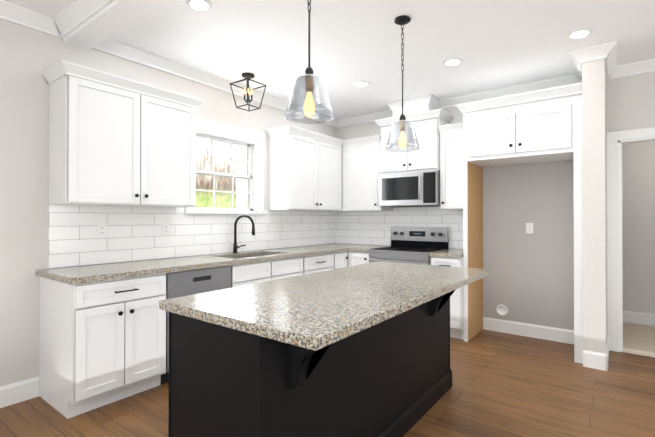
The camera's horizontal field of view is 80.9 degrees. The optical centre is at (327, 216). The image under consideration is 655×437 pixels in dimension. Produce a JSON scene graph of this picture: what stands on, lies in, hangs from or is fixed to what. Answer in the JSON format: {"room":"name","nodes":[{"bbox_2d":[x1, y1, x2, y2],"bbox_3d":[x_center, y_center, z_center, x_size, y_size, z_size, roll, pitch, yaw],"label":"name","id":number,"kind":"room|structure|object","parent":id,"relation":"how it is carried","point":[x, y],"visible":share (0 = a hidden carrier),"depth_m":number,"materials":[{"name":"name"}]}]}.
{"room":"kitchen","nodes":[
{"label":"kitchen","id":0,"kind":"room"},
{"bbox_2d":[0,19,336,386],"bbox_3d":[-2.601,-0.073,2.248,0.150,2.743,9.120,0,0,37],"label":"wall","id":1,"kind":"structure","parent":0,"point":[28,57],"depth_m":2.75,"materials":[{"name":"grey paint"}]},
{"bbox_2d":[0,376,38,407],"bbox_3d":[-3.687,1.219,0.667,0.015,0.140,5.298,0,0,37],"label":"baseboard","id":2,"kind":"structure","parent":1,"relation":"attached to","point":[18,392],"depth_m":2.68,"materials":[{"name":"white wood"}]},
{"bbox_2d":[0,0,55,35],"bbox_3d":[-3.648,-1.407,0.678,0.085,0.095,5.340,0,0,37],"label":"crown molding","id":3,"kind":"structure","parent":1,"relation":"attached to","point":[10,12],"depth_m":2.69,"materials":[{"name":"white wood"}]},
{"bbox_2d":[52,0,114,38],"bbox_3d":[1.154,-1.408,0.465,8.000,0.095,0.085,0,0,37],"label":"crown molding","id":4,"kind":"structure","parent":1,"relation":"attached to","point":[71,17],"depth_m":2.65,"materials":[{"name":"white wood"}]},
{"bbox_2d":[92,38,123,51],"bbox_3d":[1.312,-1.407,0.674,8.000,0.095,0.085,0,0,37],"label":"crown molding","id":5,"kind":"structure","parent":1,"relation":"attached to","point":[103,46],"depth_m":3.12,"materials":[{"name":"white wood"}]},
{"bbox_2d":[42,60,204,207],"bbox_3d":[-1.598,-0.567,3.132,0.383,0.960,1.115,0,0,37],"label":"upper cabinet","id":6,"kind":"object","parent":1,"relation":"attached to","point":[115,140],"visible":1,"depth_m":2.91,"materials":[{"name":"white wood"}]},
{"bbox_2d":[48,204,336,267],"bbox_3d":[-0.961,0.156,4.283,0.008,0.473,3.636,0,0,37],"label":"wall tile","id":7,"kind":"structure","parent":1,"relation":"attached to","point":[134,233],"depth_m":3.54,"materials":[{"name":"white tile"}]},
{"bbox_2d":[97,223,106,237],"bbox_3d":[-1.832,0.113,3.120,0.007,0.116,0.072,0,0,37],"label":"electrical outlet plate","id":8,"kind":"object","parent":7,"relation":"attached to","point":[101,229],"depth_m":3.11,"materials":[{"name":"white plastic"}]},
{"bbox_2d":[162,223,168,234],"bbox_3d":[-1.500,0.116,3.559,0.007,0.116,0.072,0,0,37],"label":"electrical outlet plate","id":9,"kind":"object","parent":7,"relation":"attached to","point":[165,226],"depth_m":3.55,"materials":[{"name":"white plastic"}]},
{"bbox_2d":[281,222,284,230],"bbox_3d":[-0.553,0.123,4.811,0.007,0.116,0.072,0,0,37],"label":"electrical outlet plate","id":10,"kind":"object","parent":7,"relation":"attached to","point":[282,223],"depth_m":4.80,"materials":[{"name":"white plastic"}]},
{"bbox_2d":[104,43,339,127],"bbox_3d":[-0.815,-1.385,4.423,0.085,0.095,3.270,0,0,37],"label":"crown molding","id":11,"kind":"structure","parent":1,"relation":"attached to","point":[124,51],"depth_m":3.78,"materials":[{"name":"white wood"}]},
{"bbox_2d":[184,116,266,214],"bbox_3d":[-1.115,-0.506,4.174,0.200,0.970,1.060,0,0,37],"label":"window","id":12,"kind":"structure","parent":1,"relation":"in","point":[213,131],"depth_m":4.28,"materials":[{"name":"white wood"}]},
{"bbox_2d":[266,125,341,211],"bbox_3d":[-0.259,-0.555,4.940,0.339,0.958,1.053,0,0,37],"label":"upper cabinet","id":13,"kind":"object","parent":1,"relation":"attached to","point":[304,169],"depth_m":4.63,"materials":[{"name":"white wood"}]},
{"bbox_2d":[0,329,654,436],"bbox_3d":[0.533,1.334,-0.206,8.200,0.100,9.000,0,0,37],"label":"floor","id":14,"kind":"structure","parent":0,"point":[507,385],"depth_m":2.65,"materials":[{"name":"brown wood"}]},
{"bbox_2d":[39,273,165,418],"bbox_3d":[-1.640,0.865,2.838,0.662,0.873,0.628,0,0,37],"label":"base cabinet","id":15,"kind":"object","parent":14,"relation":"on","point":[102,343],"visible":0.98,"depth_m":2.61,"materials":[{"name":"white wood"}]},
{"bbox_2d":[161,266,230,383],"bbox_3d":[-1.276,0.868,3.337,0.624,0.872,0.595,0,0,37],"label":"dishwasher","id":16,"kind":"object","parent":14,"relation":"on","point":[186,283],"visible":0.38,"depth_m":3.08,"materials":[{"name":"silver metal"}]},
{"bbox_2d":[229,257,302,287],"bbox_3d":[-0.791,0.872,3.963,0.658,0.873,0.977,0,0,37],"label":"base cabinet","id":17,"kind":"object","parent":14,"relation":"on","point":[250,273],"visible":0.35,"depth_m":3.72,"materials":[{"name":"white wood"}]},
{"bbox_2d":[168,290,454,436],"bbox_3d":[0.189,0.861,2.277,0.821,0.874,1.982,0,0,37],"label":"kitchen island","id":18,"kind":"object","parent":14,"relation":"on","point":[391,377],"visible":0.6,"depth_m":1.69,"materials":[{"name":"black wood"}]},
{"bbox_2d":[159,261,489,350],"bbox_3d":[0.209,0.403,2.264,0.910,0.040,2.020,0,0,37],"label":"island countertop","id":19,"kind":"structure","parent":18,"relation":"on","point":[316,311],"depth_m":1.73,"materials":[{"name":"stone"}]},
{"bbox_2d":[302,253,333,274],"bbox_3d":[-0.324,0.875,4.578,0.662,0.873,0.564,0,0,37],"label":"base cabinet","id":20,"kind":"object","parent":14,"relation":"on","point":[317,263],"visible":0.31,"depth_m":4.38,"materials":[{"name":"white wood"}]},
{"bbox_2d":[333,251,347,268],"bbox_3d":[0.123,0.879,5.172,0.658,0.873,0.918,0,0,37],"label":"base cabinet","id":21,"kind":"object","parent":14,"relation":"on","point":[340,259],"visible":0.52,"depth_m":4.74,"materials":[{"name":"white wood"}]},
{"bbox_2d":[35,243,362,284],"bbox_3d":[-0.728,0.522,4.059,0.646,0.256,3.723,0,0,37],"label":"countertop","id":22,"kind":"structure","parent":21,"relation":"on","point":[88,273],"depth_m":3.16,"materials":[{"name":"stone"}]},
{"bbox_2d":[233,215,254,252],"bbox_3d":[-0.895,0.187,4.089,0.255,0.414,0.114,0,0,37],"label":"faucet","id":23,"kind":"object","parent":22,"relation":"on","point":[235,246],"visible":1,"depth_m":4.11,"materials":[{"name":"black metal"}]},
{"bbox_2d":[347,245,389,251],"bbox_3d":[0.577,0.419,4.991,0.282,0.040,0.663,0,0,37],"label":"countertop","id":24,"kind":"structure","parent":21,"relation":"on","point":[365,248],"depth_m":4.83,"materials":[{"name":"stone"}]},
{"bbox_2d":[348,251,369,266],"bbox_3d":[0.558,0.878,5.006,0.332,0.873,0.658,0,0,37],"label":"base cabinet","id":25,"kind":"object","parent":14,"relation":"on","point":[357,258],"visible":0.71,"depth_m":4.78,"materials":[{"name":"white wood"}]},
{"bbox_2d":[368,227,448,264],"bbox_3d":[0.974,0.723,4.646,0.758,1.178,0.696,0,0,37],"label":"range","id":26,"kind":"object","parent":14,"relation":"on","point":[414,245],"visible":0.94,"depth_m":4.70,"materials":[{"name":"silver metal"}]},
{"bbox_2d":[431,256,463,339],"bbox_3d":[1.439,0.874,4.337,0.344,0.873,0.662,0,0,37],"label":"base cabinet","id":27,"kind":"object","parent":14,"relation":"on","point":[456,316],"visible":0.35,"depth_m":4.05,"materials":[{"name":"white wood"}]},
{"bbox_2d":[429,249,462,257],"bbox_3d":[1.445,0.415,4.346,0.345,0.040,0.646,0,0,37],"label":"countertop","id":28,"kind":"structure","parent":27,"relation":"on","point":[454,253],"depth_m":4.15,"materials":[{"name":"stone"}]},
{"bbox_2d":[456,83,582,363],"bbox_3d":[1.979,0.070,3.941,1.103,2.475,0.650,0,0,37],"label":"surround","id":29,"kind":"object","parent":14,"relation":"on","point":[541,126],"visible":1,"depth_m":3.74,"materials":[{"name":"white wood"}]},
{"bbox_2d":[4,0,654,118],"bbox_3d":[1.016,-1.505,0.449,8.200,0.100,10.600,0,0,37],"label":"ceiling","id":30,"kind":"structure","parent":0,"point":[494,44],"depth_m":3.14,"materials":[{"name":"white paint"}]},
{"bbox_2d":[63,0,167,50],"bbox_3d":[1.233,-1.393,0.570,7.999,0.122,0.175,0,0,37],"label":"ceiling beam","id":31,"kind":"structure","parent":30,"relation":"attached to","point":[110,20],"depth_m":2.60,"materials":[{"name":"white paint"}]},
{"bbox_2d":[186,0,212,10],"bbox_3d":[-0.867,-1.436,2.600,0.175,0.014,0.175,0,0,13],"label":"recessed light","id":32,"kind":"object","parent":30,"relation":"in","point":[202,5],"depth_m":2.59,"materials":[{"name":"white plastic"}]},
{"bbox_2d":[230,73,266,110],"bbox_3d":[-0.804,-1.264,3.893,0.264,0.342,0.264,0,0,37],"label":"lantern light","id":33,"kind":"object","parent":30,"relation":"hanging from","point":[248,76],"visible":1,"depth_m":3.88,"materials":[{"name":"black metal"}]},
{"bbox_2d":[285,0,332,123],"bbox_3d":[-0.092,-0.970,1.936,0.244,0.952,0.244,0,0,37],"label":"pendant light","id":34,"kind":"object","parent":30,"relation":"hanging from","point":[309,77],"visible":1,"depth_m":1.91,"materials":[{"name":"clear glass"}]},
{"bbox_2d":[354,80,369,85],"bbox_3d":[0.369,-1.427,4.135,0.175,0.014,0.175,0,0,31],"label":"recessed light","id":35,"kind":"object","parent":30,"relation":"in","point":[362,82],"depth_m":4.10,"materials":[{"name":"white plastic"}]},
{"bbox_2d":[386,15,419,151],"bbox_3d":[0.549,-0.965,2.805,0.244,0.952,0.244,0,0,37],"label":"pendant light","id":36,"kind":"object","parent":30,"relation":"hanging from","point":[403,20],"visible":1,"depth_m":2.79,"materials":[{"name":"clear glass"}]},
{"bbox_2d":[443,58,462,64],"bbox_3d":[1.162,-1.430,3.560,0.175,0.014,0.175,0,0,31],"label":"recessed light","id":37,"kind":"object","parent":30,"relation":"in","point":[451,61],"depth_m":3.53,"materials":[{"name":"white plastic"}]},
{"bbox_2d":[566,28,592,38],"bbox_3d":[1.980,-1.433,3.017,0.175,0.014,0.175,0,0,28],"label":"recessed light","id":38,"kind":"object","parent":30,"relation":"in","point":[578,33],"depth_m":2.99,"materials":[{"name":"white plastic"}]},
{"bbox_2d":[337,72,654,329],"bbox_3d":[3.304,-0.067,3.424,8.150,2.743,0.121,0,0,37],"label":"wall","id":39,"kind":"structure","parent":0,"point":[529,279],"depth_m":4.14,"materials":[{"name":"grey paint"}]},
{"bbox_2d":[342,135,392,210],"bbox_3d":[0.526,-0.555,5.211,0.621,0.960,0.383,0,0,37],"label":"upper cabinet","id":40,"kind":"object","parent":39,"relation":"attached to","point":[361,164],"visible":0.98,"depth_m":5.08,"materials":[{"name":"white wood"}]},
{"bbox_2d":[337,206,462,248],"bbox_3d":[0.956,0.126,5.119,2.058,0.543,0.008,0,0,37],"label":"wall tile","id":41,"kind":"structure","parent":39,"relation":"attached to","point":[352,227],"depth_m":5.20,"materials":[{"name":"white tile"}]},
{"bbox_2d":[367,220,371,228],"bbox_3d":[0.590,0.116,5.386,0.072,0.116,0.007,0,0,37],"label":"electrical outlet plate","id":42,"kind":"object","parent":41,"relation":"attached to","point":[369,223],"depth_m":5.38,"materials":[{"name":"white plastic"}]},
{"bbox_2d":[374,94,453,173],"bbox_3d":[1.067,-0.983,4.779,0.872,0.892,0.423,0,0,37],"label":"upper cabinet","id":43,"kind":"object","parent":39,"relation":"attached to","point":[426,115],"visible":0.88,"depth_m":4.61,"materials":[{"name":"white wood"}]},
{"bbox_2d":[379,170,439,206],"bbox_3d":[1.054,-0.328,4.758,0.758,0.410,0.449,0,0,37],"label":"microwave","id":44,"kind":"object","parent":43,"relation":"attached to","point":[414,189],"visible":0.98,"depth_m":4.59,"materials":[{"name":"silver metal"}]},
{"bbox_2d":[438,122,462,209],"bbox_3d":[1.522,-0.559,4.457,0.346,0.960,0.383,0,0,37],"label":"upper cabinet","id":45,"kind":"object","parent":39,"relation":"attached to","point":[451,166],"visible":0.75,"depth_m":4.37,"materials":[{"name":"white wood"}]},
{"bbox_2d":[340,75,571,126],"bbox_3d":[1.388,-1.383,4.752,3.020,0.095,0.085,0,0,37],"label":"crown molding","id":46,"kind":"structure","parent":39,"relation":"attached to","point":[563,80],"depth_m":4.44,"materials":[{"name":"white wood"}]},
{"bbox_2d":[496,305,507,315],"bbox_3d":[1.973,1.060,4.336,0.124,0.124,0.016,0,0,37],"label":"outlet box","id":47,"kind":"object","parent":39,"relation":"attached to","point":[501,310],"visible":1,"depth_m":4.34,"materials":[{"name":"white plastic"}]},
{"bbox_2d":[483,317,573,343],"bbox_3d":[2.183,1.239,4.181,0.932,0.140,0.015,0,0,37],"label":"baseboard","id":48,"kind":"structure","parent":39,"relation":"attached to","point":[498,325],"depth_m":4.16,"materials":[{"name":"white wood"}]},
{"bbox_2d":[526,223,532,233],"bbox_3d":[2.201,0.129,4.178,0.072,0.116,0.007,0,0,37],"label":"electrical outlet plate","id":49,"kind":"object","parent":39,"relation":"attached to","point":[529,228],"depth_m":4.18,"materials":[{"name":"white plastic"}]},
{"bbox_2d":[606,127,654,351],"bbox_3d":[3.171,0.240,3.512,0.990,2.130,0.147,0,0,37],"label":"door frame","id":50,"kind":"structure","parent":39,"relation":"attached to","point":[616,140],"depth_m":3.72,"materials":[{"name":"white wood"}]},
{"bbox_2d":[620,59,654,77],"bbox_3d":[4.606,-1.397,2.318,4.730,0.095,0.085,0,0,37],"label":"crown molding","id":51,"kind":"structure","parent":39,"relation":"attached to","point":[646,66],"depth_m":3.60,"materials":[{"name":"white wood"}]},
{"bbox_2d":[582,58,606,353],"bbox_3d":[2.487,-0.066,3.562,0.160,2.743,0.644,0,0,37],"label":"column","id":52,"kind":"structure","parent":0,"point":[594,165],"depth_m":3.31,"materials":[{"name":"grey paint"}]},
{"bbox_2d":[568,48,587,83],"bbox_3d":[2.340,-1.390,3.572,0.095,0.095,0.640,0,0,37],"label":"crown molding","id":53,"kind":"structure","parent":52,"relation":"attached to","point":[579,56],"depth_m":3.41,"materials":[{"name":"white wood"}]},
{"bbox_2d":[600,336,608,370],"bbox_3d":[2.540,1.235,3.506,0.045,0.140,0.660,0,0,37],"label":"baseboard","id":54,"kind":"structure","parent":52,"relation":"attached to","point":[604,358],"depth_m":3.25,"materials":[{"name":"white wood"}]},
{"bbox_2d":[596,41,619,79],"bbox_3d":[2.520,-1.391,3.435,0.115,0.095,0.640,0,0,37],"label":"crown molding","id":55,"kind":"structure","parent":52,"relation":"attached to","point":[608,51],"depth_m":3.32,"materials":[{"name":"white wood"}]},
{"bbox_2d":[622,141,654,313],"bbox_3d":[4.559,-0.063,4.130,3.000,2.743,0.120,0,0,37],"label":"wall","id":56,"kind":"structure","parent":0,"point":[638,217],"depth_m":4.63,"materials":[{"name":"white paint"}]},
{"bbox_2d":[623,310,654,325],"bbox_3d":[4.526,1.227,4.063,2.780,0.140,0.015,0,0,37],"label":"baseboard","id":57,"kind":"structure","parent":56,"relation":"attached to","point":[639,318],"depth_m":4.63,"materials":[{"name":"white wood"}]},
{"label":"outside","id":58,"kind":"structure","parent":0,"visible":0},
{"bbox_2d":[196,137,246,208],"bbox_3d":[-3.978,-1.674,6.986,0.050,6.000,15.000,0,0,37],"label":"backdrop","id":59,"kind":"structure","parent":58,"point":[217,169],"depth_m":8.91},
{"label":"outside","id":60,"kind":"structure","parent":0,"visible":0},
{"bbox_2d":[621,322,654,356],"bbox_3d":[4.245,1.351,3.707,3.000,0.112,1.480,0,0,37],"label":"floor","id":61,"kind":"structure","parent":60,"point":[638,339],"depth_m":4.04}
]}

